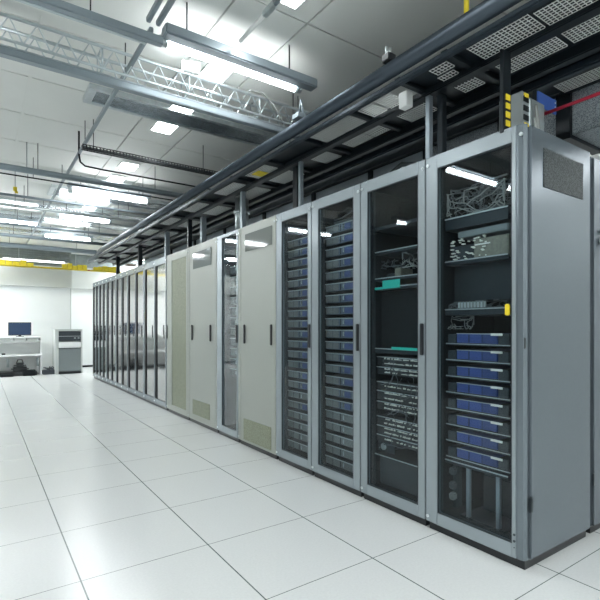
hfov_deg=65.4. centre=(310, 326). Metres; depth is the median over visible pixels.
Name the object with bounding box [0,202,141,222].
ceiling pipe
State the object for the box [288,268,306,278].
server
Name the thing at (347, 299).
server
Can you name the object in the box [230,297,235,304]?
server
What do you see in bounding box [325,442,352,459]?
server
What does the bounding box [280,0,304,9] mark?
recessed light
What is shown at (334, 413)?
server
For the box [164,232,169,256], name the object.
support post
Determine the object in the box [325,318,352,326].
server
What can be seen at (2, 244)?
ceiling pipe
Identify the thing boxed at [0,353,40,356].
shelf
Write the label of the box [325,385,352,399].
server
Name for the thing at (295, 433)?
server
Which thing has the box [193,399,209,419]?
vent grille
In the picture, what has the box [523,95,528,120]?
socket
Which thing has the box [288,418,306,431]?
server
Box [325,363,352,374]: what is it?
server
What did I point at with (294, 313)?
server
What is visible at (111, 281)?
tall cabinet
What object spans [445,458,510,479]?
shelf
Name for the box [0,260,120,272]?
tray
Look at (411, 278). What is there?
shelf
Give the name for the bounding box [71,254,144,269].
trim
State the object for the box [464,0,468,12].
rod
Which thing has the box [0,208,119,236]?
ceiling pipe
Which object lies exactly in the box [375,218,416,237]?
shelf
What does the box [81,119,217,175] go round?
wire tray
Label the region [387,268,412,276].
control unit
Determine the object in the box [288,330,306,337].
server
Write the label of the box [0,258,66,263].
strip light
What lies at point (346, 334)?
server
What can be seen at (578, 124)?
wall
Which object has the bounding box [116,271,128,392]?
tall cabinet
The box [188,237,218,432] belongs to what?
tall cabinet
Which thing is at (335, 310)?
server
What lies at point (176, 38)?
lamp
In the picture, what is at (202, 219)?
support post
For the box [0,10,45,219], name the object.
trim
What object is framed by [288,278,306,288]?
server
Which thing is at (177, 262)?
tall cabinet
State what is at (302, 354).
server
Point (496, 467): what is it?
shelf
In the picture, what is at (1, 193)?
ceiling pipe
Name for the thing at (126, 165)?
recessed light
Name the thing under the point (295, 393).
server
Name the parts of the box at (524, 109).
socket panel, casing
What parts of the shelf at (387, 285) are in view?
plate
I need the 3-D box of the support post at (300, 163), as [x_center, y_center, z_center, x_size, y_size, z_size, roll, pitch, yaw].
[-0.074,-1.128,3.768,0.048,0.399,0.048,0,0,-35]
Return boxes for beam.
[0,12,309,130]
[0,43,299,138]
[15,0,163,47]
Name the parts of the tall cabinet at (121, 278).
door, glass, door, glass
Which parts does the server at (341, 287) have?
vent panel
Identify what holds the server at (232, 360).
in the tall cabinet at (227, 244)
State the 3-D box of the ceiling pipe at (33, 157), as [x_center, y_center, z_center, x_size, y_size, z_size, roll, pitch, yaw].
[-3.838,-1.841,5.007,4.800,0.248,0.016,0,0,-35]
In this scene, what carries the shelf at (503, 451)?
attached to the tall cabinet at (548, 324)
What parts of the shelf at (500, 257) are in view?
plate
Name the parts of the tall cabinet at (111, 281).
door, glass, door, glass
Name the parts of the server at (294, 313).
vent panel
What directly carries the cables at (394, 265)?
in the tall cabinet at (399, 195)
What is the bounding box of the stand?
[460,468,510,533]
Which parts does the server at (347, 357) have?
vent panel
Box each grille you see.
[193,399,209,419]
[244,418,270,449]
[543,148,582,199]
[554,67,599,95]
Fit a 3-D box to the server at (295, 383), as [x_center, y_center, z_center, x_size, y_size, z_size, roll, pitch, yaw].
[0.110,0.484,3.919,0.476,0.061,0.396,0,0,-35]
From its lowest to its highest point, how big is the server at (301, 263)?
0.061 m
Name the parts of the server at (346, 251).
vent panel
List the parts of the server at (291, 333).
vent panel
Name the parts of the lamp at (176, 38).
hanger rod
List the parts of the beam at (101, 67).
frame, frame, frame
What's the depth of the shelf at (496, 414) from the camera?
2.42 m
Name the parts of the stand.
post, post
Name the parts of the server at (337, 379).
vent panel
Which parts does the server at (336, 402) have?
vent panel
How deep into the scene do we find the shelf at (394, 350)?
2.90 m
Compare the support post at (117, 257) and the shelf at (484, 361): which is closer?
the shelf at (484, 361)
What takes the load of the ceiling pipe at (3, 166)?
hanging from the ceiling
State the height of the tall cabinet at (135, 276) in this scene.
2.075 m
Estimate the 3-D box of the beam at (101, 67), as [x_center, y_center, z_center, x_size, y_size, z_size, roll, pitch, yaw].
[-0.956,-1.811,3.381,2.226,0.309,0.172,0,0,-35]
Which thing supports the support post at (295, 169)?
on the tall cabinet at (295, 223)
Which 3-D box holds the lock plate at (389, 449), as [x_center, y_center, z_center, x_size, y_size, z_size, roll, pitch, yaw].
[0.491,0.785,3.036,0.017,0.070,0.150,0,0,-35]
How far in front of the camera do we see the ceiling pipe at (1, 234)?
8.81 m
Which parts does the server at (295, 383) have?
vent panel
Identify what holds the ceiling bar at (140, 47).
hanging from the ceiling
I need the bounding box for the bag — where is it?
[11,359,28,371]
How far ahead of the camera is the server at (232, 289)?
4.81 m
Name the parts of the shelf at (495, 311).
plate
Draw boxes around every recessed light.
[82,204,97,209]
[106,174,126,182]
[117,161,139,170]
[150,121,178,134]
[170,105,193,112]
[195,62,232,84]
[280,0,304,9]
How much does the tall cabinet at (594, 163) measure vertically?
2.060 m
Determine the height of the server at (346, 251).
0.063 m
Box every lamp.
[0,213,41,225]
[41,226,93,240]
[55,204,112,223]
[67,182,151,204]
[159,2,316,93]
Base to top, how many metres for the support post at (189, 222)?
0.399 m
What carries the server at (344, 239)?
in the tall cabinet at (326, 209)
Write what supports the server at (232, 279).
in the tall cabinet at (227, 244)
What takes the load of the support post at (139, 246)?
on the tall cabinet at (135, 276)
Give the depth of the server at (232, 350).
4.81 m
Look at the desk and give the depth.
10.96 m
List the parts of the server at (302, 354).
vent panel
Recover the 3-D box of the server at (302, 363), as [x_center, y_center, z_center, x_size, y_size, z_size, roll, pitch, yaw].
[0.110,0.317,3.919,0.476,0.061,0.396,0,0,-35]
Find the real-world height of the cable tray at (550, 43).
0.303 m
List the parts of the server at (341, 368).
vent panel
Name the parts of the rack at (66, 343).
panel, drawer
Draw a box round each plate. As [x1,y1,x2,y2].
[378,441,394,454]
[533,90,555,114]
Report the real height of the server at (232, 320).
0.078 m
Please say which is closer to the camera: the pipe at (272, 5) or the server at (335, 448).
the pipe at (272, 5)
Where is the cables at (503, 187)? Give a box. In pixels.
[446,178,505,218]
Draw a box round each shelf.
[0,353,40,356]
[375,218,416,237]
[375,245,416,259]
[375,274,416,283]
[375,279,416,290]
[375,347,416,354]
[375,448,416,467]
[445,205,510,232]
[445,253,510,266]
[445,307,510,315]
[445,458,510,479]
[446,343,510,346]
[446,359,510,365]
[446,375,510,383]
[446,391,510,401]
[446,407,510,419]
[446,423,510,437]
[446,439,510,455]
[446,455,510,474]
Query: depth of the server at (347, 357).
3.40 m
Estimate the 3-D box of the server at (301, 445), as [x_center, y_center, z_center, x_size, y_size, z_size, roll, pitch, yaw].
[0.110,0.985,3.919,0.476,0.061,0.396,0,0,-35]
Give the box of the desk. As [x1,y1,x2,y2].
[0,336,41,373]
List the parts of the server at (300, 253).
vent panel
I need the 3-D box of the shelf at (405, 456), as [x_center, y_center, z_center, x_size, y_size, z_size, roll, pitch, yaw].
[0.721,0.840,3.023,0.428,0.014,0.417,0,0,-35]
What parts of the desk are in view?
drawer, drawer, rail, drawer, panel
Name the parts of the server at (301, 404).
vent panel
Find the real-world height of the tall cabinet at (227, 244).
2.075 m
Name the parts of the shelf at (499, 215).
plate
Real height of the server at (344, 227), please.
0.063 m
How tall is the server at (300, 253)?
0.061 m
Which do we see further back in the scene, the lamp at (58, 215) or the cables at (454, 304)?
the lamp at (58, 215)
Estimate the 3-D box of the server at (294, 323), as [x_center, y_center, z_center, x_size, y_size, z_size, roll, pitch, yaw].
[0.110,-0.017,3.919,0.476,0.061,0.396,0,0,-35]
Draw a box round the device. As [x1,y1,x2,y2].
[42,366,54,374]
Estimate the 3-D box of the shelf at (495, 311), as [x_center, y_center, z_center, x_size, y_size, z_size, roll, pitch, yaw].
[1.038,-0.077,2.577,0.428,0.034,0.380,0,0,-35]
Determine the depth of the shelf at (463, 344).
2.41 m
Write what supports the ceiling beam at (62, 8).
attached to the ceiling
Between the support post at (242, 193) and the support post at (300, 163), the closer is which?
the support post at (300, 163)
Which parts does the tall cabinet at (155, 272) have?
door, glass, door, glass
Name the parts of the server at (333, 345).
vent panel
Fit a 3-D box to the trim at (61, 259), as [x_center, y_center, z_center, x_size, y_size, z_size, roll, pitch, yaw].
[-8.025,-1.725,10.515,4.755,0.480,0.030,0,0,-35]
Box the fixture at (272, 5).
[239,0,281,42]
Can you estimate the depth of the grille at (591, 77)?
2.81 m
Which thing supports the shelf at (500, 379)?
attached to the tall cabinet at (548, 324)
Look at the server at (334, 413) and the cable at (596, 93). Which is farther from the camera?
the server at (334, 413)
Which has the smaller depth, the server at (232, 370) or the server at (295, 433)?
the server at (295, 433)
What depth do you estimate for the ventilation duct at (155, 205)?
7.18 m
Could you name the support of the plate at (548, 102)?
on the tall cabinet at (548, 324)
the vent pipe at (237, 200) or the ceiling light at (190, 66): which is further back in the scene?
the vent pipe at (237, 200)
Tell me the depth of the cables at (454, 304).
2.48 m
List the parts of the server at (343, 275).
vent panel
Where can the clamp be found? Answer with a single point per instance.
(388, 56)
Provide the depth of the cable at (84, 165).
4.99 m
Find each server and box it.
[230,266,235,274]
[230,276,235,284]
[230,287,235,294]
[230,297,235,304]
[230,307,235,314]
[230,317,235,324]
[230,328,234,334]
[230,338,235,345]
[230,348,235,355]
[230,358,235,365]
[230,368,235,375]
[288,236,306,249]
[288,247,306,258]
[288,257,306,268]
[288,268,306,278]
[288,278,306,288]
[288,289,306,298]
[288,299,306,307]
[288,310,306,317]
[288,320,306,327]
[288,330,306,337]
[288,340,306,348]
[288,350,306,358]
[288,359,306,368]
[288,369,306,379]
[288,379,306,389]
[288,389,306,400]
[288,399,306,410]
[288,409,306,420]
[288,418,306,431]
[288,428,306,441]
[288,438,306,452]
[325,220,352,236]
[325,232,352,247]
[325,244,352,258]
[325,256,352,270]
[325,269,352,281]
[325,281,352,293]
[325,305,352,315]
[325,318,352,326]
[325,340,352,350]
[325,351,352,362]
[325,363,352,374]
[325,374,352,386]
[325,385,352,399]
[325,397,352,411]
[325,408,352,423]
[325,431,352,447]
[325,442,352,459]
[325,453,352,472]
[326,293,352,304]
[326,330,352,338]
[326,419,352,435]
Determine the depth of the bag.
10.69 m
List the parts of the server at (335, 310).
vent panel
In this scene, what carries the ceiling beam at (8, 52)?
attached to the ceiling
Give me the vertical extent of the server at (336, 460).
0.063 m
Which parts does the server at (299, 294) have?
vent panel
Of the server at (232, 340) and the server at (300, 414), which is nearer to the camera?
the server at (300, 414)
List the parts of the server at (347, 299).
vent panel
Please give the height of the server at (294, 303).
0.061 m
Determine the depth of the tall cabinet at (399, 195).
3.01 m
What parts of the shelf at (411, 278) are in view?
plate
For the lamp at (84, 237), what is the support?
hanging from the ceiling
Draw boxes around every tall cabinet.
[92,281,99,379]
[99,278,107,383]
[106,275,116,387]
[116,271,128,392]
[127,264,144,399]
[143,256,168,410]
[166,248,189,419]
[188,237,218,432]
[217,229,240,442]
[238,215,278,458]
[276,202,314,474]
[312,184,363,496]
[361,160,429,525]
[426,123,589,569]
[586,156,599,532]
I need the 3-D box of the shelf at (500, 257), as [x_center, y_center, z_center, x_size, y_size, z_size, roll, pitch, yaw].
[1.038,-0.348,2.577,0.428,0.022,0.380,0,0,-35]
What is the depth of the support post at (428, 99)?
2.69 m
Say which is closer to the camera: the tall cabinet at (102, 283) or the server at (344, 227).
the server at (344, 227)
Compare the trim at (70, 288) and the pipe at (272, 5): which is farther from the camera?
the trim at (70, 288)
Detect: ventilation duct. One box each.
[0,196,160,224]
[0,210,144,231]
[0,224,126,241]
[47,184,182,212]
[83,83,290,150]
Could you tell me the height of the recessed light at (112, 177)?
0.022 m
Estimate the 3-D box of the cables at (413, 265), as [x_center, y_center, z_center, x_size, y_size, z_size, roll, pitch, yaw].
[0.669,-0.410,2.861,0.111,0.101,0.190,0,0,-35]
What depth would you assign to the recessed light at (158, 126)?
4.58 m
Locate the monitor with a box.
[8,322,30,336]
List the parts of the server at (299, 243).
vent panel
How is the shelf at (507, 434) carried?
attached to the tall cabinet at (548, 324)
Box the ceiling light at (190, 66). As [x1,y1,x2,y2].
[182,59,200,73]
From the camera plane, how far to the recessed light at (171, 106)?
4.19 m
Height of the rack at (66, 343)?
1.060 m
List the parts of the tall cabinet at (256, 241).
handle, handle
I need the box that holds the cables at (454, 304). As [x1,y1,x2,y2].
[448,299,510,308]
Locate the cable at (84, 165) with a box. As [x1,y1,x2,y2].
[78,131,209,189]
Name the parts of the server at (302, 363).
vent panel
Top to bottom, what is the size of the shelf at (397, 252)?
0.020 m
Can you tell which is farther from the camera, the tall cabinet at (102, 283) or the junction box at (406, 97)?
the tall cabinet at (102, 283)
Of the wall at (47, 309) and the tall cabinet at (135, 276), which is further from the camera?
the wall at (47, 309)
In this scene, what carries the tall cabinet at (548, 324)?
on the floor
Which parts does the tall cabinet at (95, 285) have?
glass, glass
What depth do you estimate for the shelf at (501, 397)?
2.42 m
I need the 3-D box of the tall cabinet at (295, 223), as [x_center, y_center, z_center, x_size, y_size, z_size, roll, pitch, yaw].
[0.112,0.097,3.917,0.642,2.075,0.508,0,0,-35]
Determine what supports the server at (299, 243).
in the tall cabinet at (295, 223)
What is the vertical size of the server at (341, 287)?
0.063 m
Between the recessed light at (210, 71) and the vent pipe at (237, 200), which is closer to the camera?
the recessed light at (210, 71)
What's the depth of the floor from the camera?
2.63 m
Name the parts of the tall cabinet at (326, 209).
mounting rail, handle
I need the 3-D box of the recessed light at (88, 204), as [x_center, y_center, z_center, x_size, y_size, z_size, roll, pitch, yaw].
[-3.600,-1.954,7.642,0.200,0.022,0.260,0,0,-35]
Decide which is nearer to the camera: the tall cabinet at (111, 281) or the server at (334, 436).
the server at (334, 436)
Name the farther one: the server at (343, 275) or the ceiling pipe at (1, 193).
the ceiling pipe at (1, 193)
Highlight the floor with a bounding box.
[0,367,599,599]
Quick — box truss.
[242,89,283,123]
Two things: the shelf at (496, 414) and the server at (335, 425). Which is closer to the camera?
the shelf at (496, 414)
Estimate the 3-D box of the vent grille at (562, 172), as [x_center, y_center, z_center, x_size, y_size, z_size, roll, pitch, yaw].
[1.273,-0.758,2.341,0.391,0.185,0.006,0,0,-35]
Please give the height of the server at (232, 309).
0.078 m
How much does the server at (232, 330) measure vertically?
0.078 m
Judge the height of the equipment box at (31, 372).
0.140 m
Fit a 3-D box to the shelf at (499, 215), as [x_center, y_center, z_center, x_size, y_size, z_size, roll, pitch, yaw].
[1.038,-0.563,2.577,0.428,0.065,0.380,0,0,-35]
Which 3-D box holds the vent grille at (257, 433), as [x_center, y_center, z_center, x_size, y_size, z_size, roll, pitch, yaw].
[-0.482,0.971,4.223,0.005,0.197,0.506,0,0,-35]
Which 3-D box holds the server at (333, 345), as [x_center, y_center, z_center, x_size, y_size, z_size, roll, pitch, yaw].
[0.418,0.143,3.485,0.476,0.063,0.412,0,0,-35]
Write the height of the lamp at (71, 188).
0.248 m
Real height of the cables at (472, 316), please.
0.079 m
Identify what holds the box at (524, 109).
on the tall cabinet at (548, 324)
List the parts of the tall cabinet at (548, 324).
mounting rail, power strip, door, storage drawer, storage drawer, storage drawer, storage drawer, storage drawer, storage drawer, storage drawer, storage drawer, drawer, drawer, drawer, blanking panel, drawer, drawer, drawer, drawer, drawer, corner post, panel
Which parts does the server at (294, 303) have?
vent panel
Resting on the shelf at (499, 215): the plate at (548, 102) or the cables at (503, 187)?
the cables at (503, 187)
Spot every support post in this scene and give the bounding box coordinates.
[116,256,119,273]
[138,245,141,265]
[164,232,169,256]
[187,219,191,247]
[200,216,205,242]
[240,191,245,227]
[293,166,297,207]
[298,161,302,205]
[425,95,432,159]
[437,93,446,154]
[500,49,510,133]
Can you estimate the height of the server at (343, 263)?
0.063 m
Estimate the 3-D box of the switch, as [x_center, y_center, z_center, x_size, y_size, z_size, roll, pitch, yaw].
[0.860,-0.116,2.488,0.018,0.034,0.170,0,0,-35]
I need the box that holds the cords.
[381,359,416,447]
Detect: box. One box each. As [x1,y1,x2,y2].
[0,369,34,376]
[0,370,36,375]
[399,90,412,110]
[511,91,543,130]
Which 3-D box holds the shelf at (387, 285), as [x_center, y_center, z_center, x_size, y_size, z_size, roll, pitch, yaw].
[0.719,-0.262,3.021,0.434,0.058,0.417,0,0,-35]
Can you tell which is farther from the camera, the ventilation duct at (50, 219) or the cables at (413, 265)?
the ventilation duct at (50, 219)
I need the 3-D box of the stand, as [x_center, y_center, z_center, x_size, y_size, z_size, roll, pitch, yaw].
[1.051,0.908,2.574,0.350,0.290,0.270,0,0,-35]
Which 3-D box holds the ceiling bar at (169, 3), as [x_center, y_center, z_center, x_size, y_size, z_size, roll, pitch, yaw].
[-0.294,-1.850,1.876,0.024,0.230,2.030,0,0,-35]
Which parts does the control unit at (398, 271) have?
casing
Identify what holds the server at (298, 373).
in the tall cabinet at (295, 223)
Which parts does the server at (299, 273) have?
vent panel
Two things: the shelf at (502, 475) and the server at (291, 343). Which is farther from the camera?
the server at (291, 343)
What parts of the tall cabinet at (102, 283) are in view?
door, glass, door, glass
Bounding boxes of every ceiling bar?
[26,27,152,243]
[146,0,162,22]
[156,0,175,26]
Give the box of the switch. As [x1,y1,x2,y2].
[458,301,485,307]
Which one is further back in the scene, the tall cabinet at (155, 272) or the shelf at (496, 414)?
the tall cabinet at (155, 272)
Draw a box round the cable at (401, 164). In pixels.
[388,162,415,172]
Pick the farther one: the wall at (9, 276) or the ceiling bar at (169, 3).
the wall at (9, 276)
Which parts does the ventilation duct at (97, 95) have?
foil panel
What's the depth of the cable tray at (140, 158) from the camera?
4.71 m
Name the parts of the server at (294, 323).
vent panel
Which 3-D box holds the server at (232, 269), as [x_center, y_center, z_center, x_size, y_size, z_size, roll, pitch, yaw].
[-0.568,-0.574,4.872,0.476,0.078,0.280,0,0,-35]
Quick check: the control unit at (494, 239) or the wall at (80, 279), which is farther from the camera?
the wall at (80, 279)
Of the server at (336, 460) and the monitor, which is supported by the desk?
the monitor
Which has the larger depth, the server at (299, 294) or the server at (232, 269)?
the server at (232, 269)
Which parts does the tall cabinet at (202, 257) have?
handle, handle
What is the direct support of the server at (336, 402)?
in the tall cabinet at (326, 209)
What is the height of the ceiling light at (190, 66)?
0.087 m
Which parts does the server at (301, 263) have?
vent panel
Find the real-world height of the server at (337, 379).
0.063 m
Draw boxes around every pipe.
[0,143,182,197]
[0,157,172,200]
[0,174,152,214]
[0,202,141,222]
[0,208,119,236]
[0,226,106,245]
[0,232,96,253]
[234,197,249,229]
[262,0,276,17]
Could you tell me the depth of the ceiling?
3.68 m
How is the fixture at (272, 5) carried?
hanging from the ceiling
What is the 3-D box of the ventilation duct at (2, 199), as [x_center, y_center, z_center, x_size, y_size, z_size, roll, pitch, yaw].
[-3.575,-1.945,8.175,3.100,0.040,0.500,0,0,-35]
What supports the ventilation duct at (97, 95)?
attached to the ceiling
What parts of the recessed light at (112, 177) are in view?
frame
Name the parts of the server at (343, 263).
vent panel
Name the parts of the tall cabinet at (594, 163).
panel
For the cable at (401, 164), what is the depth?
3.96 m
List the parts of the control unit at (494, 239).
lid, casing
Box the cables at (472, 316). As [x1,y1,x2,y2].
[448,315,473,328]
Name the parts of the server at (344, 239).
vent panel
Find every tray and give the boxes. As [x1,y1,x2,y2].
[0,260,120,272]
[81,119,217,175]
[81,143,217,175]
[87,0,599,265]
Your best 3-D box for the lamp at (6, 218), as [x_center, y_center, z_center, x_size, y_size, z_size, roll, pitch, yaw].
[-5.113,-1.841,7.880,1.030,0.248,0.100,0,0,-35]
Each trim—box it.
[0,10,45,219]
[0,247,70,266]
[70,288,70,328]
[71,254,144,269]
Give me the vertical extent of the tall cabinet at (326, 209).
2.075 m
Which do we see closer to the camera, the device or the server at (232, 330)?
the server at (232, 330)
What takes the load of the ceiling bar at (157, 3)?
hanging from the ceiling
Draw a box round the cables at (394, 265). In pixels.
[381,256,410,268]
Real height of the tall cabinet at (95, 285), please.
2.075 m
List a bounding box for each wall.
[0,264,71,287]
[0,285,69,369]
[71,268,126,289]
[71,289,92,364]
[144,82,599,263]
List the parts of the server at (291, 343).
vent panel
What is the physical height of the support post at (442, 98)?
0.399 m
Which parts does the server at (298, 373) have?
vent panel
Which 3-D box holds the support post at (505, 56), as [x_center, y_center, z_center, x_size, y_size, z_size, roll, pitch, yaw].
[0.947,-1.128,2.259,0.065,0.400,0.024,0,0,-35]
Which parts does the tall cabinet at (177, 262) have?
panel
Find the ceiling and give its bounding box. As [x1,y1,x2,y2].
[0,0,529,255]
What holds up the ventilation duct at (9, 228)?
attached to the ceiling
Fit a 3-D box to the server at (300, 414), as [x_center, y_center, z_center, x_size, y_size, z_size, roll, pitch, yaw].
[0.110,0.735,3.919,0.476,0.061,0.396,0,0,-35]
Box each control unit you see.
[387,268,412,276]
[450,222,510,260]
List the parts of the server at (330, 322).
vent panel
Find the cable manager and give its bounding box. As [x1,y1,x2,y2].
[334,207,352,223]
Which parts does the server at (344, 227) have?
vent panel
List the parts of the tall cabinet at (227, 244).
mounting rail, handle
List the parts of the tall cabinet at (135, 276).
door, glass, door, glass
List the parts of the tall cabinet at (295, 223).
mounting rail, handle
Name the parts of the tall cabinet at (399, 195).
mounting rail, panel, patch panel, patch panel, patch panel, patch panel, patch panel, patch panel, patch panel, patch panel, blanking panel, blanking panel, panel, handle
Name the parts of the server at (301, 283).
vent panel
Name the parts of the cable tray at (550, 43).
bracket, plate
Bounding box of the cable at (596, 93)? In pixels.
[544,91,599,115]
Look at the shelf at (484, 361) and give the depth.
2.40 m
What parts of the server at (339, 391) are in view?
vent panel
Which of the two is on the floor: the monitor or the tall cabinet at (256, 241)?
the tall cabinet at (256, 241)
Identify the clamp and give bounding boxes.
[382,46,395,63]
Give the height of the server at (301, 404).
0.061 m
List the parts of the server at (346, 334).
vent panel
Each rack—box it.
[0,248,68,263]
[52,329,81,374]
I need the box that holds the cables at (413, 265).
[402,252,416,268]

